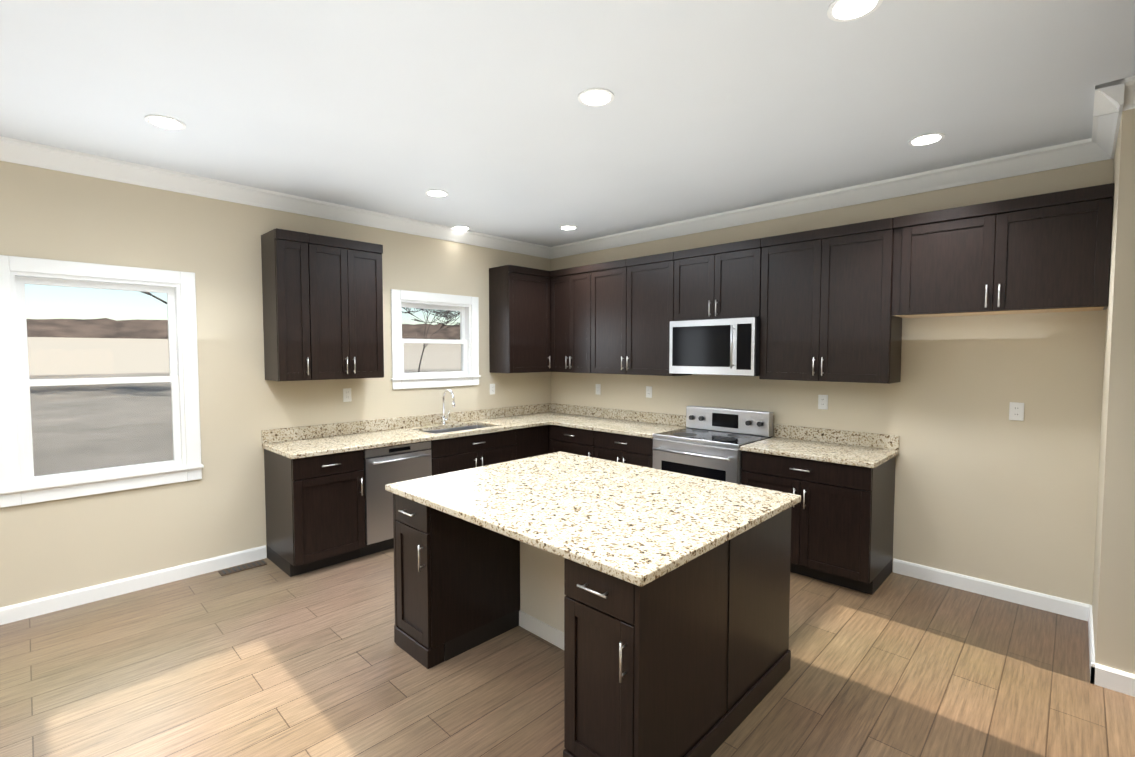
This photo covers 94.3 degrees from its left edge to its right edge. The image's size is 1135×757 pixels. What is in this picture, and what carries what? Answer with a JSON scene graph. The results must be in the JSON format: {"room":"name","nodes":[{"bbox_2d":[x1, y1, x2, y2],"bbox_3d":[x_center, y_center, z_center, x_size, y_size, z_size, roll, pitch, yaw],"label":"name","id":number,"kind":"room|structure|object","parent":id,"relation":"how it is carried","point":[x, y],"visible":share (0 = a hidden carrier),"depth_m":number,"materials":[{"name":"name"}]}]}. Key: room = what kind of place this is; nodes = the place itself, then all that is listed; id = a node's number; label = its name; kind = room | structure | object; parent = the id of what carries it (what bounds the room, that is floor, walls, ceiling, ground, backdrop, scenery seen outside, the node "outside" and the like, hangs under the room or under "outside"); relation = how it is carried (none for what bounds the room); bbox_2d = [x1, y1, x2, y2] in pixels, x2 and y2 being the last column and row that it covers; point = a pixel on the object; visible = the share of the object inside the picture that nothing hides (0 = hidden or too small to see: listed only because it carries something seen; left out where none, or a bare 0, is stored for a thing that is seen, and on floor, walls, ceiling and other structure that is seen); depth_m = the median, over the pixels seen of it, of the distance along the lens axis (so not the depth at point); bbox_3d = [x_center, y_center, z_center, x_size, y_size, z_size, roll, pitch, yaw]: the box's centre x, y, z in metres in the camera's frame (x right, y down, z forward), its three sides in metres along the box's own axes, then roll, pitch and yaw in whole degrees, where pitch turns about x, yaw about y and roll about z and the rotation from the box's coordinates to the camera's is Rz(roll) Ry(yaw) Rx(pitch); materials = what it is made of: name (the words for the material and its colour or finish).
{"room":"kitchen","nodes":[
{"label":"kitchen","id":0,"kind":"room"},
{"bbox_2d":[0,161,550,607],"bbox_3d":[-2.549,-0.005,4.006,0.150,2.840,6.900,3,4,44],"label":"wall","id":1,"kind":"structure","parent":0,"point":[51,548],"depth_m":3.84,"materials":[{"name":"beige paint"}]},
{"bbox_2d":[0,255,203,507],"bbox_3d":[-3.044,0.003,3.470,0.185,1.481,1.016,3,4,44],"label":"window","id":2,"kind":"structure","parent":1,"relation":"in","point":[21,483],"depth_m":3.39,"materials":[{"name":"white"}]},
{"bbox_2d":[0,545,266,624],"bbox_3d":[-3.577,1.420,2.893,0.014,0.100,3.475,3,4,44],"label":"baseboard","id":3,"kind":"structure","parent":1,"relation":"attached to","point":[24,610],"depth_m":3.52,"materials":[{"name":"white wood"}]},
{"bbox_2d":[0,136,551,258],"bbox_3d":[-2.460,-1.362,3.856,0.095,0.115,6.600,3,4,44],"label":"crown molding","id":4,"kind":"structure","parent":1,"relation":"attached to","point":[16,151],"depth_m":3.84,"materials":[{"name":"white wood"}]},
{"bbox_2d":[261,228,383,380],"bbox_3d":[-1.939,-0.552,4.239,0.363,1.110,0.819,3,4,44],"label":"upper cabinet","id":5,"kind":"object","parent":1,"relation":"attached to","point":[322,307],"visible":1,"depth_m":4.07,"materials":[{"name":"brown wood"}]},
{"bbox_2d":[343,388,351,401],"bbox_3d":[-1.907,0.143,4.562,0.009,0.116,0.072,3,4,44],"label":"electrical outlet","id":6,"kind":"object","parent":1,"relation":"attached to","point":[347,395],"visible":1,"depth_m":4.56,"materials":[{"name":"white plastic"}]},
{"bbox_2d":[391,289,480,389],"bbox_3d":[-1.322,-0.377,5.232,0.185,0.921,0.996,3,4,44],"label":"window","id":7,"kind":"structure","parent":1,"relation":"in","point":[467,307],"depth_m":5.22,"materials":[{"name":"white wood"}]},
{"bbox_2d":[490,384,494,394],"bbox_3d":[-0.811,0.115,5.694,0.009,0.116,0.072,3,4,44],"label":"electrical outlet","id":8,"kind":"object","parent":1,"relation":"attached to","point":[492,388],"visible":1,"depth_m":5.69,"materials":[{"name":"white plastic"}]},
{"bbox_2d":[489,265,550,372],"bbox_3d":[-0.388,-0.628,5.839,0.363,1.110,0.918,3,4,44],"label":"upper cabinet","id":9,"kind":"object","parent":1,"relation":"attached to","point":[519,319],"visible":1,"depth_m":5.57,"materials":[{"name":"brown wood"}]},
{"bbox_2d":[0,548,1134,756],"bbox_3d":[-0.159,1.583,1.767,6.800,0.120,6.900,3,4,44],"label":"floor","id":10,"kind":"structure","parent":0,"point":[270,659],"depth_m":2.58,"materials":[{"name":"brown wood"}]},
{"bbox_2d":[218,560,266,575],"bbox_3d":[-2.426,1.415,3.942,0.110,0.008,0.300,3,4,44],"label":"floor vent","id":11,"kind":"object","parent":10,"relation":"in","point":[242,568],"visible":1,"depth_m":3.93,"materials":[{"name":"brown metal"}]},
{"bbox_2d":[264,449,364,576],"bbox_3d":[-1.954,0.977,4.088,0.653,0.870,0.517,3,4,44],"label":"base cabinet","id":12,"kind":"object","parent":10,"relation":"on","point":[315,512],"visible":1,"depth_m":3.88,"materials":[{"name":"black wood"}]},
{"bbox_2d":[361,441,431,556],"bbox_3d":[-1.561,0.959,4.480,0.671,0.868,0.588,3,4,44],"label":"dishwasher","id":13,"kind":"object","parent":10,"relation":"on","point":[383,466],"visible":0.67,"depth_m":4.19,"materials":[{"name":"silver metal"}]},
{"bbox_2d":[395,494,519,668],"bbox_3d":[-0.619,1.037,2.986,0.330,0.855,0.653,3,4,44],"label":"base cabinet","id":14,"kind":"object","parent":10,"relation":"on","point":[458,585],"visible":0.92,"depth_m":2.81,"materials":[{"name":"black wood"}]},
{"bbox_2d":[431,429,515,475],"bbox_3d":[-1.035,0.932,5.036,0.653,0.870,0.938,3,4,44],"label":"base cabinet","id":15,"kind":"object","parent":10,"relation":"on","point":[462,453],"visible":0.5,"depth_m":4.78,"materials":[{"name":"black wood"}]},
{"bbox_2d":[516,425,547,459],"bbox_3d":[-0.572,0.907,5.552,0.600,0.870,0.446,3,4,44],"label":"cabinet filler","id":16,"kind":"object","parent":10,"relation":"on","point":[531,441],"visible":0.04,"depth_m":5.33,"materials":[{"name":"black wood"}]},
{"bbox_2d":[548,425,594,456],"bbox_3d":[0.015,0.900,5.706,1.224,0.870,0.653,3,4,44],"label":"base cabinet","id":17,"kind":"object","parent":10,"relation":"on","point":[577,441],"visible":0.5,"depth_m":5.27,"materials":[{"name":"black wood"}]},
{"bbox_2d":[261,403,588,458],"bbox_3d":[-1.052,0.512,4.993,0.660,0.307,3.133,3,4,44],"label":"countertop","id":18,"kind":"structure","parent":17,"relation":"on","point":[324,439],"depth_m":4.63,"materials":[{"name":"stone"}]},
{"bbox_2d":[441,389,454,424],"bbox_3d":[-1.149,0.279,5.121,0.217,0.355,0.083,3,4,44],"label":"faucet","id":19,"kind":"object","parent":18,"relation":"on","point":[443,406],"visible":1,"depth_m":5.16,"materials":[{"name":"silver metal"}]},
{"bbox_2d":[549,407,685,438],"bbox_3d":[0.496,0.418,5.203,1.266,0.139,0.673,3,4,44],"label":"countertop","id":20,"kind":"structure","parent":17,"relation":"on","point":[617,421],"depth_m":5.33,"materials":[{"name":"stone"}]},
{"bbox_2d":[393,493,791,756],"bbox_3d":[0.093,1.046,2.794,1.684,0.855,1.302,3,4,44],"label":"kitchen island","id":21,"kind":"object","parent":10,"relation":"on","point":[712,657],"visible":0.33,"depth_m":2.16,"materials":[{"name":"brown wood"}]},
{"bbox_2d":[385,451,800,586],"bbox_3d":[0.092,0.601,2.772,1.720,0.034,1.360,3,4,44],"label":"island countertop","id":22,"kind":"structure","parent":21,"relation":"on","point":[640,526],"depth_m":2.47,"materials":[{"name":"stone"}]},
{"bbox_2d":[563,558,634,756],"bbox_3d":[0.308,1.080,2.090,0.330,0.855,0.653,3,4,44],"label":"base cabinet","id":23,"kind":"object","parent":10,"relation":"on","point":[599,621],"visible":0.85,"depth_m":1.88,"materials":[{"name":"black wood"}]},
{"bbox_2d":[594,431,652,467],"bbox_3d":[0.706,0.932,5.038,0.696,0.870,0.653,3,4,44],"label":"base cabinet","id":24,"kind":"object","parent":10,"relation":"on","point":[632,450],"visible":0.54,"depth_m":4.80,"materials":[{"name":"black wood"}]},
{"bbox_2d":[652,406,772,483],"bbox_3d":[1.206,0.836,4.477,0.788,1.115,0.696,3,4,44],"label":"range","id":25,"kind":"object","parent":10,"relation":"on","point":[707,442],"visible":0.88,"depth_m":4.39,"materials":[{"name":"silver metal"}]},
{"bbox_2d":[741,451,895,594],"bbox_3d":[1.847,0.984,3.935,0.888,0.870,0.653,3,4,44],"label":"base cabinet","id":26,"kind":"object","parent":10,"relation":"on","point":[842,523],"visible":0.83,"depth_m":3.62,"materials":[{"name":"black wood"}]},
{"bbox_2d":[740,424,898,467],"bbox_3d":[1.856,0.480,3.906,0.908,0.139,0.646,3,4,44],"label":"countertop","id":27,"kind":"structure","parent":26,"relation":"on","point":[864,449],"depth_m":3.92,"materials":[{"name":"stone"}]},
{"bbox_2d":[0,0,1134,246],"bbox_3d":[-0.159,-1.373,1.626,6.800,0.120,6.900,3,4,44],"label":"ceiling","id":28,"kind":"structure","parent":0,"point":[482,116],"depth_m":2.52,"materials":[{"name":"white paint"}]},
{"bbox_2d":[145,115,185,129],"bbox_3d":[-2.145,-1.365,2.812,0.176,0.008,0.176,3,4,44],"label":"recessed light","id":29,"kind":"object","parent":28,"relation":"in","point":[162,121],"visible":1,"depth_m":2.80,"materials":[{"name":"white"}]},
{"bbox_2d":[425,190,448,196],"bbox_3d":[-1.005,-1.425,4.059,0.176,0.008,0.176,3,4,44],"label":"recessed light","id":30,"kind":"object","parent":28,"relation":"in","point":[437,193],"visible":0.96,"depth_m":4.05,"materials":[{"name":"white"}]},
{"bbox_2d":[452,226,469,229],"bbox_3d":[-1.045,-1.479,5.182,0.176,0.008,0.176,3,4,44],"label":"recessed light","id":31,"kind":"object","parent":28,"relation":"in","point":[462,227],"visible":0.75,"depth_m":5.15,"materials":[{"name":"white"}]},
{"bbox_2d":[560,225,576,229],"bbox_3d":[0.009,-1.478,5.164,0.176,0.008,0.176,3,4,44],"label":"recessed light","id":32,"kind":"object","parent":28,"relation":"in","point":[568,227],"visible":0.98,"depth_m":5.14,"materials":[{"name":"white"}]},
{"bbox_2d":[578,88,613,106],"bbox_3d":[0.137,-1.352,2.538,0.176,0.008,0.176,3,4,44],"label":"recessed light","id":33,"kind":"object","parent":28,"relation":"in","point":[594,97],"visible":1,"depth_m":2.53,"materials":[{"name":"white"}]},
{"bbox_2d":[827,0,882,21],"bbox_3d":[1.018,-1.320,1.867,0.176,0.008,0.176,3,4,44],"label":"recessed light","id":34,"kind":"object","parent":28,"relation":"in","point":[843,10],"visible":1,"depth_m":1.88,"materials":[{"name":"white"}]},
{"bbox_2d":[908,133,944,145],"bbox_3d":[2.067,-1.376,3.036,0.176,0.008,0.176,3,4,44],"label":"recessed light","id":35,"kind":"object","parent":28,"relation":"in","point":[925,139],"visible":1,"depth_m":3.02,"materials":[{"name":"white"}]},
{"bbox_2d":[551,159,1113,604],"bbox_3d":[2.242,-0.008,4.067,6.650,2.840,0.150,3,4,44],"label":"wall","id":36,"kind":"structure","parent":0,"point":[985,489],"depth_m":3.53,"materials":[{"name":"beige paint"}]},
{"bbox_2d":[550,264,593,372],"bbox_3d":[0.160,-0.622,5.717,0.654,1.110,0.330,3,4,44],"label":"upper cabinet","id":37,"kind":"object","parent":36,"relation":"attached to","point":[572,289],"depth_m":5.59,"materials":[{"name":"brown wood"}]},
{"bbox_2d":[596,384,600,394],"bbox_3d":[0.336,0.119,5.808,0.072,0.116,0.009,3,4,44],"label":"electrical outlet","id":38,"kind":"object","parent":36,"relation":"attached to","point":[598,389],"visible":1,"depth_m":5.80,"materials":[{"name":"white plastic"}]},
{"bbox_2d":[594,259,629,374],"bbox_3d":[0.518,-0.606,5.371,0.575,1.110,0.330,3,4,44],"label":"upper cabinet","id":39,"kind":"object","parent":36,"relation":"attached to","point":[614,317],"depth_m":5.22,"materials":[{"name":"brown wood"}]},
{"bbox_2d":[646,386,651,397],"bbox_3d":[0.825,0.137,5.335,0.072,0.116,0.009,3,4,44],"label":"electrical outlet","id":40,"kind":"object","parent":36,"relation":"attached to","point":[648,391],"visible":1,"depth_m":5.33,"materials":[{"name":"white plastic"}]},
{"bbox_2d":[630,252,691,375],"bbox_3d":[0.852,-0.591,5.048,0.588,1.110,0.330,3,4,44],"label":"upper cabinet","id":41,"kind":"object","parent":36,"relation":"attached to","point":[651,276],"depth_m":4.90,"materials":[{"name":"brown wood"}]},
{"bbox_2d":[673,238,761,320],"bbox_3d":[1.340,-0.814,4.542,0.797,0.615,0.363,3,4,44],"label":"upper cabinet","id":42,"kind":"object","parent":36,"relation":"attached to","point":[720,281],"visible":0.96,"depth_m":4.41,"materials":[{"name":"brown wood"}]},
{"bbox_2d":[669,317,759,375],"bbox_3d":[1.308,-0.269,4.535,0.790,0.467,0.452,3,4,44],"label":"microwave","id":43,"kind":"object","parent":42,"relation":"attached to","point":[727,346],"visible":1,"depth_m":4.37,"materials":[{"name":"silver metal"}]},
{"bbox_2d":[818,395,827,409],"bbox_3d":[2.025,0.187,4.175,0.072,0.116,0.009,3,4,44],"label":"electrical outlet","id":44,"kind":"object","parent":36,"relation":"attached to","point":[822,401],"visible":1,"depth_m":4.17,"materials":[{"name":"white plastic"}]},
{"bbox_2d":[759,218,901,383],"bbox_3d":[1.953,-0.539,3.962,0.905,1.110,0.363,3,4,44],"label":"upper cabinet","id":45,"kind":"object","parent":36,"relation":"attached to","point":[826,306],"visible":1,"depth_m":3.81,"materials":[{"name":"brown wood"}]},
{"bbox_2d":[552,139,1113,258],"bbox_3d":[1.482,-1.396,4.567,4.530,0.115,0.095,3,4,44],"label":"crown molding","id":46,"kind":"structure","parent":36,"relation":"attached to","point":[1074,153],"depth_m":3.87,"materials":[{"name":"white wood"}]},
{"bbox_2d":[893,558,1083,619],"bbox_3d":[2.765,1.390,3.512,1.035,0.100,0.014,3,4,44],"label":"baseboard","id":47,"kind":"structure","parent":36,"relation":"attached to","point":[1070,608],"depth_m":3.47,"materials":[{"name":"white wood"}]},
{"bbox_2d":[892,183,1113,317],"bbox_3d":[2.646,-0.735,3.280,1.021,0.653,0.363,3,4,44],"label":"upper cabinet","id":48,"kind":"object","parent":36,"relation":"attached to","point":[1046,253],"visible":1,"depth_m":3.12,"materials":[{"name":"brown wood"}]},
{"bbox_2d":[1009,402,1023,420],"bbox_3d":[2.865,0.211,3.361,0.072,0.116,0.009,3,4,44],"label":"electrical outlet","id":49,"kind":"object","parent":36,"relation":"attached to","point":[1016,411],"visible":1,"depth_m":3.36,"materials":[{"name":"white plastic"}]},
{"bbox_2d":[1092,109,1134,674],"bbox_3d":[2.916,0.056,2.737,0.170,2.840,0.825,3,4,44],"label":"wall","id":50,"kind":"structure","parent":0,"point":[1113,604],"depth_m":2.48,"materials":[{"name":"beige paint"}]},
{"bbox_2d":[1084,603,1111,688],"bbox_3d":[2.845,1.422,2.840,0.044,0.100,0.809,3,4,44],"label":"baseboard","id":51,"kind":"structure","parent":50,"relation":"attached to","point":[1099,674],"depth_m":2.56,"materials":[{"name":"white wood"}]},
{"bbox_2d":[1088,76,1134,159],"bbox_3d":[2.757,-1.306,2.676,0.125,0.115,0.800,3,4,44],"label":"crown molding","id":52,"kind":"structure","parent":50,"relation":"attached to","point":[1113,100],"depth_m":2.47,"materials":[{"name":"white wood"}]},
{"label":"outside","id":53,"kind":"structure","parent":0,"visible":0},
{"bbox_2d":[29,369,460,475],"bbox_3d":[-133.123,-3.986,134.956,430.000,0.500,600.000,3,4,44],"label":"ground","id":54,"kind":"structure","parent":53,"point":[91,433],"depth_m":16.82,"materials":[{"name":"grey"}]},
{"bbox_2d":[142,292,166,303],"bbox_3d":[-15.951,-3.829,21.130,14.294,10.077,11.923,3,4,44],"label":"tree","id":55,"kind":"object","parent":54,"relation":"on","point":[150,294],"depth_m":21.51,"materials":[{"name":"black plant"}]},
{"bbox_2d":[402,307,459,371],"bbox_3d":[-11.112,-4.525,44.058,8.416,9.267,8.544,3,4,44],"label":"tree","id":56,"kind":"object","parent":54,"relation":"on","point":[441,313],"depth_m":44.74,"materials":[{"name":"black plant"}]},
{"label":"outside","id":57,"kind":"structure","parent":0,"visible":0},
{"bbox_2d":[27,337,460,375],"bbox_3d":[-64.460,-3.984,65.627,175.000,6.090,350.000,3,4,44],"label":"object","id":58,"kind":"object","parent":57,"point":[93,354],"depth_m":83.28,"materials":[{"name":"beige"}]},
{"bbox_2d":[26,318,459,339],"bbox_3d":[-64.460,-9.772,65.351,175.000,6.499,350.000,3,4,44],"label":"treeline","id":59,"kind":"object","parent":58,"relation":"on","point":[132,329],"depth_m":136.57,"materials":[{"name":"plant"}]}
]}

